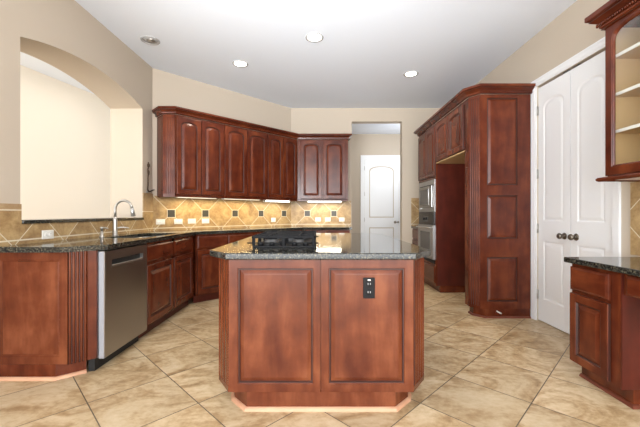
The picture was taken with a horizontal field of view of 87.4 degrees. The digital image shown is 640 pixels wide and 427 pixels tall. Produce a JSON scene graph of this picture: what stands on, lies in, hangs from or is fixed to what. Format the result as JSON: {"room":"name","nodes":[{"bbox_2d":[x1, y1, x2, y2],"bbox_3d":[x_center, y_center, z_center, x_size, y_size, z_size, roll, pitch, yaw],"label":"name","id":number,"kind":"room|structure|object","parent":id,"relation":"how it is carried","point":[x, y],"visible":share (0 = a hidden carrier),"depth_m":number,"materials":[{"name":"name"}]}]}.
{"room":"kitchen","nodes":[
{"label":"kitchen","id":0,"kind":"room"},
{"bbox_2d":[20,65,109,218],"bbox_3d":[-3.840,-0.390,4.705,0.102,3.060,7.233,0,0,12],"label":"wall","id":1,"kind":"structure","parent":0,"point":[65,128],"depth_m":4.85,"materials":[{"name":"beige paint"}]},
{"bbox_2d":[0,0,151,244],"bbox_3d":[-2.410,-0.390,2.760,0.400,3.060,3.720,0,0,0],"label":"wall","id":2,"kind":"structure","parent":0,"point":[62,34],"depth_m":3.23,"materials":[{"name":"beige paint"}]},
{"bbox_2d":[42,230,53,238],"bbox_3d":[-2.195,0.170,2.705,0.009,0.072,0.116,0,0,0],"label":"wall outlet","id":3,"kind":"object","parent":2,"relation":"attached to","point":[46,234],"visible":1,"depth_m":2.70,"materials":[{"name":"white plastic"}]},
{"bbox_2d":[0,193,152,245],"bbox_3d":[-2.205,-0.017,3.360,0.010,0.486,2.120,0,0,0],"label":"backsplash","id":4,"kind":"structure","parent":2,"relation":"attached to","point":[12,230],"depth_m":2.83,"materials":[{"name":"tile"}]},
{"bbox_2d":[22,217,143,223],"bbox_3d":[-2.398,0.063,3.320,0.420,0.030,1.696,0,0,0],"label":"ledge","id":5,"kind":"object","parent":2,"relation":"on","point":[50,220],"visible":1,"depth_m":3.07,"materials":[{"name":"stone"}]},
{"bbox_2d":[146,162,154,192],"bbox_3d":[-2.184,-0.456,4.310,0.051,0.400,0.182,0,0,0],"label":"wall bracket","id":6,"kind":"object","parent":2,"relation":"attached to","point":[148,164],"visible":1,"depth_m":4.23,"materials":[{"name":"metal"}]},
{"bbox_2d":[152,68,290,230],"bbox_3d":[-1.419,-0.390,5.309,2.576,3.060,0.140,0,0,-45],"label":"wall","id":7,"kind":"structure","parent":0,"point":[168,89],"depth_m":4.95,"materials":[{"name":"beige paint"}]},
{"bbox_2d":[156,219,164,224],"bbox_3d":[-2.131,0.110,4.479,0.116,0.072,0.009,0,0,-45],"label":"wall outlet","id":8,"kind":"object","parent":7,"relation":"attached to","point":[158,221],"visible":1,"depth_m":4.48,"materials":[{"name":"white plastic"}]},
{"bbox_2d":[174,219,182,223],"bbox_3d":[-1.963,0.110,4.646,0.116,0.072,0.009,0,0,-45],"label":"wall outlet","id":9,"kind":"object","parent":7,"relation":"attached to","point":[176,221],"visible":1,"depth_m":4.64,"materials":[{"name":"white plastic"}]},
{"bbox_2d":[157,114,223,197],"bbox_3d":[-1.766,-0.745,4.617,0.798,1.060,0.352,0,0,-45],"label":"upper cabinet","id":10,"kind":"object","parent":7,"relation":"attached to","point":[190,151],"visible":1,"depth_m":4.44,"materials":[{"name":"brown wood"}]},
{"bbox_2d":[175,197,216,198],"bbox_3d":[-1.700,-0.218,4.625,0.070,0.016,0.570,0,0,45],"label":"light","id":11,"kind":"object","parent":10,"relation":"attached to","point":[175,197],"visible":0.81,"depth_m":4.56,"materials":[{"name":"white plastic"}]},
{"bbox_2d":[188,219,195,223],"bbox_3d":[-1.827,0.110,4.781,0.010,0.072,0.116,0,0,45],"label":"wall outlet","id":12,"kind":"object","parent":7,"relation":"attached to","point":[190,221],"visible":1,"depth_m":4.78,"materials":[{"name":"white plastic"}]},
{"bbox_2d":[153,196,290,230],"bbox_3d":[-1.367,-0.004,5.256,2.376,0.461,0.010,0,0,-45],"label":"backsplash","id":13,"kind":"structure","parent":7,"relation":"attached to","point":[221,213],"depth_m":5.08,"materials":[{"name":"tile"}]},
{"bbox_2d":[218,124,266,199],"bbox_3d":[-1.214,-0.745,5.165,0.757,1.060,0.346,0,0,-45],"label":"upper cabinet","id":14,"kind":"object","parent":7,"relation":"attached to","point":[245,150],"visible":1,"depth_m":5.02,"materials":[{"name":"brown wood"}]},
{"bbox_2d":[267,133,296,200],"bbox_3d":[-0.724,-0.745,5.656,0.628,1.060,0.346,0,0,-45],"label":"upper cabinet","id":15,"kind":"object","parent":7,"relation":"attached to","point":[281,151],"visible":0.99,"depth_m":5.50,"materials":[{"name":"brown wood"}]},
{"bbox_2d":[152,106,298,138],"bbox_3d":[-1.288,-1.318,5.069,0.416,0.084,2.250,0,0,45],"label":"crown molding","id":16,"kind":"structure","parent":15,"relation":"attached to","point":[159,110],"depth_m":4.69,"materials":[{"name":"brown wood"}]},
{"bbox_2d":[263,200,289,201],"bbox_3d":[-0.721,-0.209,5.604,0.520,0.034,0.070,0,0,-45],"label":"light","id":17,"kind":"object","parent":15,"relation":"attached to","point":[263,200],"visible":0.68,"depth_m":5.53,"materials":[{"name":"white plastic"}]},
{"bbox_2d":[20,0,576,133],"bbox_3d":[-1.500,-1.970,3.200,11.000,0.100,11.600,0,0,0],"label":"ceiling","id":18,"kind":"structure","parent":0,"point":[363,56],"depth_m":3.81,"materials":[{"name":"white paint"}]},
{"bbox_2d":[140,36,159,44],"bbox_3d":[-1.880,-1.911,3.710,0.196,0.017,0.196,0,0,0],"label":"recessed light","id":19,"kind":"object","parent":18,"relation":"in","point":[150,40],"visible":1,"depth_m":3.70,"materials":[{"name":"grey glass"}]},
{"bbox_2d":[232,60,247,66],"bbox_3d":[-1.020,-1.914,4.290,0.196,0.010,0.196,0,0,0],"label":"recessed light","id":20,"kind":"object","parent":18,"relation":"in","point":[238,63],"visible":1,"depth_m":4.27,"materials":[{"name":"grey glass"}]},
{"bbox_2d":[305,33,322,42],"bbox_3d":[-0.060,-1.914,3.650,0.196,0.010,0.196,0,0,0],"label":"recessed light","id":21,"kind":"object","parent":18,"relation":"in","point":[311,37],"visible":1,"depth_m":3.64,"materials":[{"name":"grey glass"}]},
{"bbox_2d":[404,71,417,76],"bbox_3d":[1.248,-1.914,4.600,0.196,0.010,0.196,0,0,0],"label":"recessed light","id":22,"kind":"object","parent":18,"relation":"in","point":[409,73],"visible":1,"depth_m":4.59,"materials":[{"name":"grey glass"}]},
{"bbox_2d":[0,282,639,426],"bbox_3d":[-1.500,1.190,3.200,11.000,0.100,11.600,0,0,0],"label":"floor","id":23,"kind":"structure","parent":0,"point":[479,372],"depth_m":2.16,"materials":[{"name":"tile"}]},
{"bbox_2d":[0,250,97,380],"bbox_3d":[-1.905,0.702,2.345,0.607,0.876,0.133,0,0,0],"label":"base cabinet","id":24,"kind":"object","parent":23,"relation":"on","point":[49,301],"visible":0.88,"depth_m":2.30,"materials":[{"name":"brown wood"}]},
{"bbox_2d":[88,244,146,370],"bbox_3d":[-1.841,0.707,2.717,0.571,0.866,0.597,0,0,0],"label":"dishwasher","id":25,"kind":"object","parent":23,"relation":"on","point":[122,272],"visible":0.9,"depth_m":2.61,"materials":[{"name":"grey metal"}]},
{"bbox_2d":[138,235,193,338],"bbox_3d":[-1.870,0.703,3.606,0.620,0.875,1.163,0,0,0],"label":"base cabinet","id":26,"kind":"object","parent":23,"relation":"on","point":[170,262],"visible":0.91,"depth_m":3.47,"materials":[{"name":"red wood"}]},
{"bbox_2d":[193,232,255,302],"bbox_3d":[-1.447,0.703,4.723,0.894,0.875,0.610,0,0,-45],"label":"base cabinet","id":27,"kind":"object","parent":23,"relation":"on","point":[206,267],"visible":0.31,"depth_m":4.32,"materials":[{"name":"brown wood"}]},
{"bbox_2d":[219,258,423,411],"bbox_3d":[0.009,0.702,2.857,1.282,0.876,1.867,0,0,0],"label":"base cabinet","id":28,"kind":"object","parent":23,"relation":"on","point":[295,335],"visible":0.88,"depth_m":1.95,"materials":[{"name":"brown wood"}]},
{"bbox_2d":[210,233,430,259],"bbox_3d":[0.003,0.245,2.892,1.375,0.038,1.967,0,0,0],"label":"countertop","id":29,"kind":"structure","parent":28,"relation":"on","point":[330,246],"depth_m":2.04,"materials":[{"name":"stone"}]},
{"bbox_2d":[247,230,317,247],"bbox_3d":[-0.248,0.186,2.550,0.470,0.080,0.694,0,0,0],"label":"gas cooktop","id":30,"kind":"object","parent":29,"relation":"in","point":[272,239],"visible":1,"depth_m":2.24,"materials":[{"name":"black metal"}]},
{"bbox_2d":[363,278,374,297],"bbox_3d":[0.284,0.432,1.942,0.068,0.120,0.008,0,0,0],"label":"outlet plate","id":31,"kind":"object","parent":28,"relation":"attached to","point":[368,283],"depth_m":1.94,"materials":[{"name":"black plastic"}]},
{"bbox_2d":[305,230,349,232],"bbox_3d":[0.122,0.703,5.780,0.733,0.875,0.620,0,0,0],"label":"base cabinet","id":32,"kind":"object","parent":23,"relation":"on","point":[318,231],"visible":0.02,"depth_m":5.47,"materials":[{"name":"brown wood"}]},
{"bbox_2d":[0,226,351,252],"bbox_3d":[-1.191,0.245,4.416,1.650,0.038,4.692,0,0,34],"label":"countertop","id":33,"kind":"structure","parent":32,"relation":"on","point":[107,242],"depth_m":2.91,"materials":[{"name":"stone"}]},
{"bbox_2d":[99,227,108,236],"bbox_3d":[-2.064,0.176,3.200,0.086,0.100,0.044,0,0,0],"label":"soap dispenser","id":34,"kind":"object","parent":33,"relation":"on","point":[101,228],"visible":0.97,"depth_m":3.19,"materials":[{"name":"silver metal"}]},
{"bbox_2d":[112,199,135,235],"bbox_3d":[-1.992,0.041,3.422,0.247,0.370,0.105,0,0,0],"label":"faucet","id":35,"kind":"object","parent":33,"relation":"on","point":[115,227],"visible":1,"depth_m":3.39,"materials":[{"name":"silver metal"}]},
{"bbox_2d":[412,228,417,245],"bbox_3d":[1.980,0.703,5.875,0.620,0.875,0.428,0,0,0],"label":"base cabinet","id":36,"kind":"object","parent":23,"relation":"on","point":[414,231],"visible":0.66,"depth_m":5.91,"materials":[{"name":"brown wood"}]},
{"bbox_2d":[418,124,464,292],"bbox_3d":[1.975,-0.080,5.236,0.650,2.439,0.828,0,0,0],"label":"tall cabinet","id":37,"kind":"object","parent":23,"relation":"on","point":[447,275],"visible":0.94,"depth_m":4.82,"materials":[{"name":"red wood"}]},
{"bbox_2d":[416,212,434,263],"bbox_3d":[1.905,0.353,5.236,0.630,0.750,0.748,0,0,0],"label":"wall oven","id":38,"kind":"object","parent":37,"relation":"in","point":[426,230],"visible":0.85,"depth_m":5.11,"materials":[{"name":"silver metal"}]},
{"bbox_2d":[419,179,434,211],"bbox_3d":[1.863,-0.263,5.236,0.515,0.475,0.748,0,0,0],"label":"microwave","id":39,"kind":"object","parent":37,"relation":"in","point":[426,189],"visible":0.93,"depth_m":5.14,"materials":[{"name":"silver metal"}]},
{"bbox_2d":[414,83,535,136],"bbox_3d":[1.953,-1.345,4.652,0.723,0.090,2.151,0,0,0],"label":"crown molding","id":40,"kind":"structure","parent":37,"relation":"on","point":[482,88],"depth_m":3.65,"materials":[{"name":"brown wood"}]},
{"bbox_2d":[465,94,530,317],"bbox_3d":[1.981,-0.080,3.744,0.628,2.439,0.232,0,0,0],"label":"tall cabinet","id":41,"kind":"object","parent":23,"relation":"on","point":[497,126],"visible":1,"depth_m":3.66,"materials":[{"name":"brown wood"}]},
{"bbox_2d":[570,264,639,409],"bbox_3d":[2.029,0.743,2.151,0.562,0.794,0.407,0,0,0],"label":"base cabinet","id":42,"kind":"object","parent":23,"relation":"on","point":[604,321],"visible":0.99,"depth_m":2.06,"materials":[{"name":"brown wood"}]},
{"bbox_2d":[564,257,639,276],"bbox_3d":[2.019,0.327,1.667,0.574,0.037,1.435,0,0,0],"label":"countertop","id":43,"kind":"structure","parent":42,"relation":"on","point":[624,265],"depth_m":2.11,"materials":[{"name":"stone"}]},
{"bbox_2d":[624,274,639,298],"bbox_3d":[1.965,0.411,1.485,0.420,0.128,0.950,0,0,0],"label":"apron","id":44,"kind":"object","parent":43,"relation":"attached to","point":[631,283],"visible":0.94,"depth_m":1.89,"materials":[{"name":"brown wood"}]},
{"bbox_2d":[291,108,445,243],"bbox_3d":[0.910,-0.390,6.170,3.080,3.060,0.140,0,0,0],"label":"wall","id":45,"kind":"structure","parent":0,"point":[303,120],"depth_m":6.10,"materials":[{"name":"beige paint"}]},
{"bbox_2d":[291,201,350,225],"bbox_3d":[0.018,-0.004,6.095,1.095,0.461,0.010,0,0,0],"label":"backsplash","id":46,"kind":"structure","parent":45,"relation":"attached to","point":[303,213],"depth_m":6.09,"materials":[{"name":"tile"}]},
{"bbox_2d":[298,139,347,200],"bbox_3d":[0.049,-0.745,5.923,0.866,1.060,0.346,0,0,0],"label":"upper cabinet","id":47,"kind":"object","parent":45,"relation":"attached to","point":[322,163],"visible":1,"depth_m":5.75,"materials":[{"name":"brown wood"}]},
{"bbox_2d":[307,201,341,202],"bbox_3d":[0.080,-0.209,5.885,0.600,0.034,0.070,0,0,0],"label":"light","id":48,"kind":"object","parent":47,"relation":"attached to","point":[307,201],"visible":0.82,"depth_m":5.85,"materials":[{"name":"white plastic"}]},
{"bbox_2d":[298,134,351,140],"bbox_3d":[0.078,-1.318,5.898,0.932,0.084,0.398,0,0,0],"label":"crown molding","id":49,"kind":"structure","parent":47,"relation":"on","point":[300,136],"depth_m":5.73,"materials":[{"name":"brown wood"}]},
{"bbox_2d":[411,198,418,225],"bbox_3d":[1.988,-0.027,6.095,0.657,0.506,0.010,0,0,0],"label":"backsplash","id":50,"kind":"structure","parent":45,"relation":"attached to","point":[414,201],"depth_m":6.09,"materials":[{"name":"tile"}]},
{"bbox_2d":[352,134,399,237],"bbox_3d":[1.400,-0.390,8.150,2.100,3.060,0.100,0,0,0],"label":"wall","id":51,"kind":"structure","parent":0,"point":[362,144],"depth_m":8.10,"materials":[{"name":"beige paint"}]},
{"bbox_2d":[361,155,399,239],"bbox_3d":[1.488,-0.133,8.084,1.015,2.545,0.032,0,0,0],"label":"trim","id":52,"kind":"structure","parent":51,"relation":"attached to","point":[363,157],"depth_m":8.07,"materials":[{"name":"white wood"}]},
{"bbox_2d":[364,159,398,238],"bbox_3d":[1.486,-0.092,8.079,0.850,2.440,0.103,0,0,0],"label":"door","id":53,"kind":"structure","parent":51,"relation":"in","point":[381,178],"depth_m":8.10,"materials":[{"name":"white wood"}]},
{"bbox_2d":[448,0,639,319],"bbox_3d":[2.387,-0.390,1.820,0.140,3.060,8.840,0,0,0],"label":"wall","id":54,"kind":"structure","parent":0,"point":[567,35],"depth_m":3.31,"materials":[{"name":"beige paint"}]},
{"bbox_2d":[435,101,464,163],"bbox_3d":[1.975,-1.007,4.340,0.650,0.584,0.955,0,0,0],"label":"upper cabinet","id":55,"kind":"object","parent":54,"relation":"attached to","point":[450,130],"visible":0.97,"depth_m":4.28,"materials":[{"name":"brown wood"}]},
{"bbox_2d":[537,70,570,333],"bbox_3d":[2.312,-0.111,3.352,0.103,2.477,0.468,0,0,0],"label":"door","id":56,"kind":"structure","parent":54,"relation":"in","point":[554,98],"depth_m":3.31,"materials":[{"name":"white wood"}]},
{"bbox_2d":[531,37,620,319],"bbox_3d":[2.308,-0.144,3.115,0.019,2.568,1.076,0,0,0],"label":"trim","id":57,"kind":"structure","parent":54,"relation":"attached to","point":[616,186],"depth_m":3.58,"materials":[{"name":"white wood"}]},
{"bbox_2d":[567,51,611,291],"bbox_3d":[2.312,-0.111,2.880,0.103,2.477,0.464,0,0,0],"label":"door","id":58,"kind":"structure","parent":54,"relation":"in","point":[591,200],"depth_m":2.90,"materials":[{"name":"white wood"}]},
{"bbox_2d":[584,0,639,181],"bbox_3d":[2.107,-0.811,1.960,0.411,1.178,0.899,0,0,0],"label":"upper cabinet","id":59,"kind":"object","parent":54,"relation":"attached to","point":[619,19],"visible":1,"depth_m":2.30,"materials":[{"name":"brown wood"}]},
{"bbox_2d":[616,46,639,58],"bbox_3d":[2.163,-1.075,1.920,0.275,0.018,0.776,0,0,0],"label":"shelf","id":60,"kind":"object","parent":59,"relation":"attached to","point":[633,52],"depth_m":2.25,"materials":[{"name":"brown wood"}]},
{"bbox_2d":[616,87,639,96],"bbox_3d":[2.163,-0.813,1.920,0.275,0.018,0.776,0,0,0],"label":"shelf","id":61,"kind":"object","parent":59,"relation":"attached to","point":[631,91],"depth_m":2.24,"materials":[{"name":"white wood"}]},
{"bbox_2d":[616,127,639,133],"bbox_3d":[2.163,-0.560,1.920,0.275,0.018,0.776,0,0,0],"label":"shelf","id":62,"kind":"object","parent":59,"relation":"attached to","point":[627,130],"depth_m":2.25,"materials":[{"name":"white wood"}]},
{"bbox_2d":[630,182,639,255],"bbox_3d":[2.312,0.037,1.715,0.010,0.535,1.550,0,0,0],"label":"backsplash","id":63,"kind":"structure","parent":54,"relation":"attached to","point":[634,186],"depth_m":2.45,"materials":[{"name":"tile"}]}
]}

